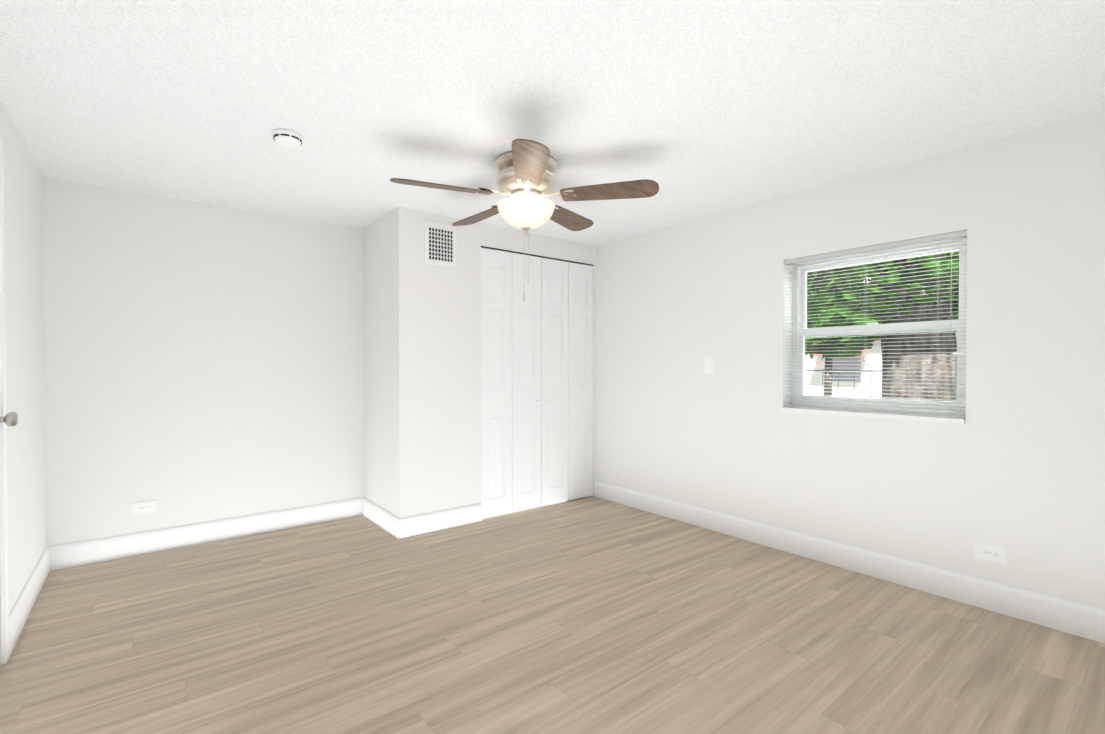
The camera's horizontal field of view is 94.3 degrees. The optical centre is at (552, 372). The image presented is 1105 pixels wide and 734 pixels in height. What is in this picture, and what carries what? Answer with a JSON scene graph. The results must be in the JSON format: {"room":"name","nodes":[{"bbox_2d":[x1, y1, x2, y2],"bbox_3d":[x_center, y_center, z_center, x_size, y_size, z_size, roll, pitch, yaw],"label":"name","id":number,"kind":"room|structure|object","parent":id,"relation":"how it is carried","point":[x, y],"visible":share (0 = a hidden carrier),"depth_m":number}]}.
{"room":"empty bedroom","nodes":[
{"label":"empty bedroom","id":0,"kind":"room"},
{"bbox_2d":[0,100,45,664],"bbox_3d":[-1.490,0.036,0.976,0.200,2.300,4.990,0,1,-39],"label":"wall","id":1,"kind":"structure","parent":0,"point":[24,321],"depth_m":2.48},
{"bbox_2d":[0,138,8,664],"bbox_3d":[-1.951,0.123,1.728,0.013,2.110,0.940,0,1,-39],"label":"door frame","id":2,"kind":"structure","parent":1,"relation":"attached to","point":[4,560],"depth_m":2.06},
{"bbox_2d":[9,546,52,656],"bbox_3d":[-2.589,1.099,2.541,0.016,0.140,1.110,0,1,-39],"label":"baseboard","id":3,"kind":"structure","parent":1,"relation":"attached to","point":[19,614],"depth_m":2.47},
{"bbox_3d":[-1.974,0.151,1.711,0.035,2.034,0.812,0,1,-39],"label":"entry door","id":4,"kind":"structure","parent":1,"relation":"in","visible":0},
{"bbox_2d":[0,412,17,425],"bbox_3d":[-2.141,0.185,2.006,0.070,0.064,0.064,0,1,-39],"label":"door knob","id":5,"kind":"object","parent":4,"relation":"attached to","point":[10,419],"depth_m":2.00},
{"bbox_2d":[42,177,363,546],"bbox_3d":[-1.577,0.001,4.224,4.110,2.300,0.200,0,1,-39],"label":"wall","id":6,"kind":"structure","parent":0,"point":[203,362],"depth_m":3.43},
{"bbox_2d":[131,500,155,515],"bbox_3d":[-2.611,0.867,3.276,0.124,0.079,0.008,0,1,-39],"label":"electrical outlet","id":7,"kind":"object","parent":6,"relation":"attached to","point":[143,507],"visible":1,"depth_m":3.27},
{"bbox_2d":[53,498,360,569],"bbox_3d":[-2.241,1.088,3.568,1.840,0.140,0.016,0,1,-39],"label":"baseboard","id":8,"kind":"structure","parent":6,"relation":"attached to","point":[69,555],"depth_m":3.44},
{"bbox_2d":[363,211,393,514],"bbox_3d":[-1.286,0.005,3.915,0.100,2.300,0.645,0,1,-39],"label":"wall","id":9,"kind":"structure","parent":0,"point":[378,351],"depth_m":3.86},
{"bbox_2d":[361,497,400,539],"bbox_3d":[-1.283,1.086,3.830,0.016,0.140,0.721,0,1,-39],"label":"baseboard","id":10,"kind":"structure","parent":9,"relation":"attached to","point":[384,519],"depth_m":3.79},
{"bbox_2d":[393,207,595,517],"bbox_3d":[-0.362,0.002,4.175,1.870,2.300,0.100,0,1,-39],"label":"wall","id":11,"kind":"structure","parent":0,"point":[437,388],"depth_m":3.75},
{"bbox_2d":[425,221,456,267],"bbox_3d":[-0.813,-0.926,3.736,0.250,0.305,0.006,0,1,-39],"label":"air vent","id":12,"kind":"object","parent":11,"relation":"in","point":[440,244],"visible":1,"depth_m":3.73},
{"bbox_2d":[401,503,481,538],"bbox_3d":[-0.795,1.086,3.767,0.630,0.140,0.016,0,1,-39],"label":"baseboard","id":13,"kind":"structure","parent":11,"relation":"attached to","point":[411,526],"depth_m":3.74},
{"bbox_2d":[481,246,593,265],"bbox_3d":[-0.104,-0.975,4.342,1.191,0.009,0.044,0,1,-39],"label":"track","id":14,"kind":"object","parent":11,"relation":"attached to","point":[535,255],"visible":0.57,"depth_m":4.28},
{"bbox_2d":[481,248,592,518],"bbox_3d":[-0.104,0.086,4.353,1.189,2.108,0.032,0,1,-39],"label":"closet door","id":15,"kind":"structure","parent":14,"relation":"hanging from","point":[537,344],"depth_m":4.30},
{"bbox_2d":[0,496,1104,733],"bbox_3d":[0.040,1.223,2.207,4.110,0.100,5.390,0,1,-39],"label":"floor","id":16,"kind":"structure","parent":0,"point":[590,614],"depth_m":2.21},
{"bbox_2d":[0,0,1104,245],"bbox_3d":[0.040,-1.177,2.181,4.110,0.100,5.390,0,1,-39],"label":"ceiling","id":17,"kind":"structure","parent":0,"point":[698,108],"depth_m":2.07},
{"bbox_2d":[272,129,302,146],"bbox_3d":[-1.262,-1.109,2.443,0.132,0.039,0.132,0,1,-39],"label":"smoke detector","id":18,"kind":"object","parent":17,"relation":"attached to","point":[287,138],"visible":1,"depth_m":2.41},
{"bbox_2d":[390,139,658,301],"bbox_3d":[-0.180,-0.758,2.810,1.351,0.751,1.308,0,1,-39],"label":"ceiling fan","id":19,"kind":"object","parent":17,"relation":"hanging from","point":[525,181],"visible":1,"depth_m":2.67},
{"bbox_2d":[596,111,1104,609],"bbox_3d":[1.569,0.010,3.411,0.200,2.300,4.990,0,1,-39],"label":"wall","id":20,"kind":"structure","parent":0,"point":[1014,465],"depth_m":2.81},
{"bbox_2d":[705,356,713,372],"bbox_3d":[1.151,-0.054,3.765,0.011,0.124,0.079,0,1,-39],"label":"switch plate","id":21,"kind":"object","parent":20,"relation":"attached to","point":[709,364],"visible":1,"depth_m":3.76},
{"bbox_2d":[595,481,1104,643],"bbox_3d":[1.716,1.094,3.065,0.016,0.140,4.245,0,1,-39],"label":"baseboard","id":22,"kind":"structure","parent":20,"relation":"attached to","point":[1077,619],"depth_m":2.83},
{"bbox_2d":[781,407,964,423],"bbox_3d":[1.862,0.246,3.021,0.212,0.026,0.948,0,1,-39],"label":"window sill","id":23,"kind":"structure","parent":20,"relation":"attached to","point":[927,418],"depth_m":2.90},
{"bbox_2d":[792,237,966,414],"bbox_3d":[1.915,-0.246,3.057,0.067,0.958,0.948,0,1,-39],"label":"window","id":24,"kind":"structure","parent":20,"relation":"in","point":[954,326],"depth_m":3.01},
{"bbox_2d":[785,230,966,417],"bbox_3d":[1.815,-0.248,2.978,0.040,0.951,0.944,0,1,-39],"label":"window blinds","id":25,"kind":"object","parent":24,"relation":"attached to","point":[914,242],"visible":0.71,"depth_m":2.91},
{"bbox_2d":[974,542,1006,564],"bbox_3d":[2.153,0.890,2.520,0.008,0.079,0.124,0,1,-39],"label":"electrical outlet","id":26,"kind":"object","parent":20,"relation":"attached to","point":[992,553],"visible":1,"depth_m":2.52},
{"label":"outside","id":27,"kind":"structure","parent":0,"visible":0},
{"bbox_3d":[22.572,1.266,30.637,66.520,0.200,100.000,0,1,-39],"label":"ground","id":28,"kind":"structure","parent":27,"visible":0},
{"bbox_2d":[824,357,831,394],"bbox_3d":[6.785,-0.814,12.392,1.382,4.359,1.586,0,1,-33],"label":"trunk","id":29,"kind":"object","parent":28,"relation":"on","point":[828,376],"depth_m":12.24},
{"bbox_2d":[805,369,881,396],"bbox_3d":[1.189,0.547,16.160,0.080,1.550,36.080,0,1,-39],"label":"mesh fence","id":30,"kind":"object","parent":28,"relation":"on","point":[838,377],"depth_m":10.38},
{"bbox_2d":[805,332,956,398],"bbox_3d":[14.952,-0.218,24.554,10.000,2.900,16.000,0,1,-39],"label":"wall","id":31,"kind":"structure","parent":28,"relation":"on","point":[860,386],"depth_m":20.10},
{"bbox_2d":[809,349,867,363],"bbox_3d":[11.360,-0.618,20.347,0.845,0.709,1.900,0,1,-39],"label":"awning","id":32,"kind":"object","parent":31,"relation":"attached to","point":[821,355],"depth_m":20.55},
{"bbox_2d":[832,356,860,381],"bbox_3d":[11.687,-0.126,20.613,0.040,1.000,1.300,0,1,-39],"label":"window","id":33,"kind":"structure","parent":31,"relation":"attached to","point":[840,367],"depth_m":20.49},
{"bbox_2d":[805,251,958,401],"bbox_3d":[3.584,-1.581,5.509,4.754,6.191,6.558,0,1,-39],"label":"tree","id":34,"kind":"object","parent":28,"relation":"on","point":[926,304],"depth_m":4.50}
]}

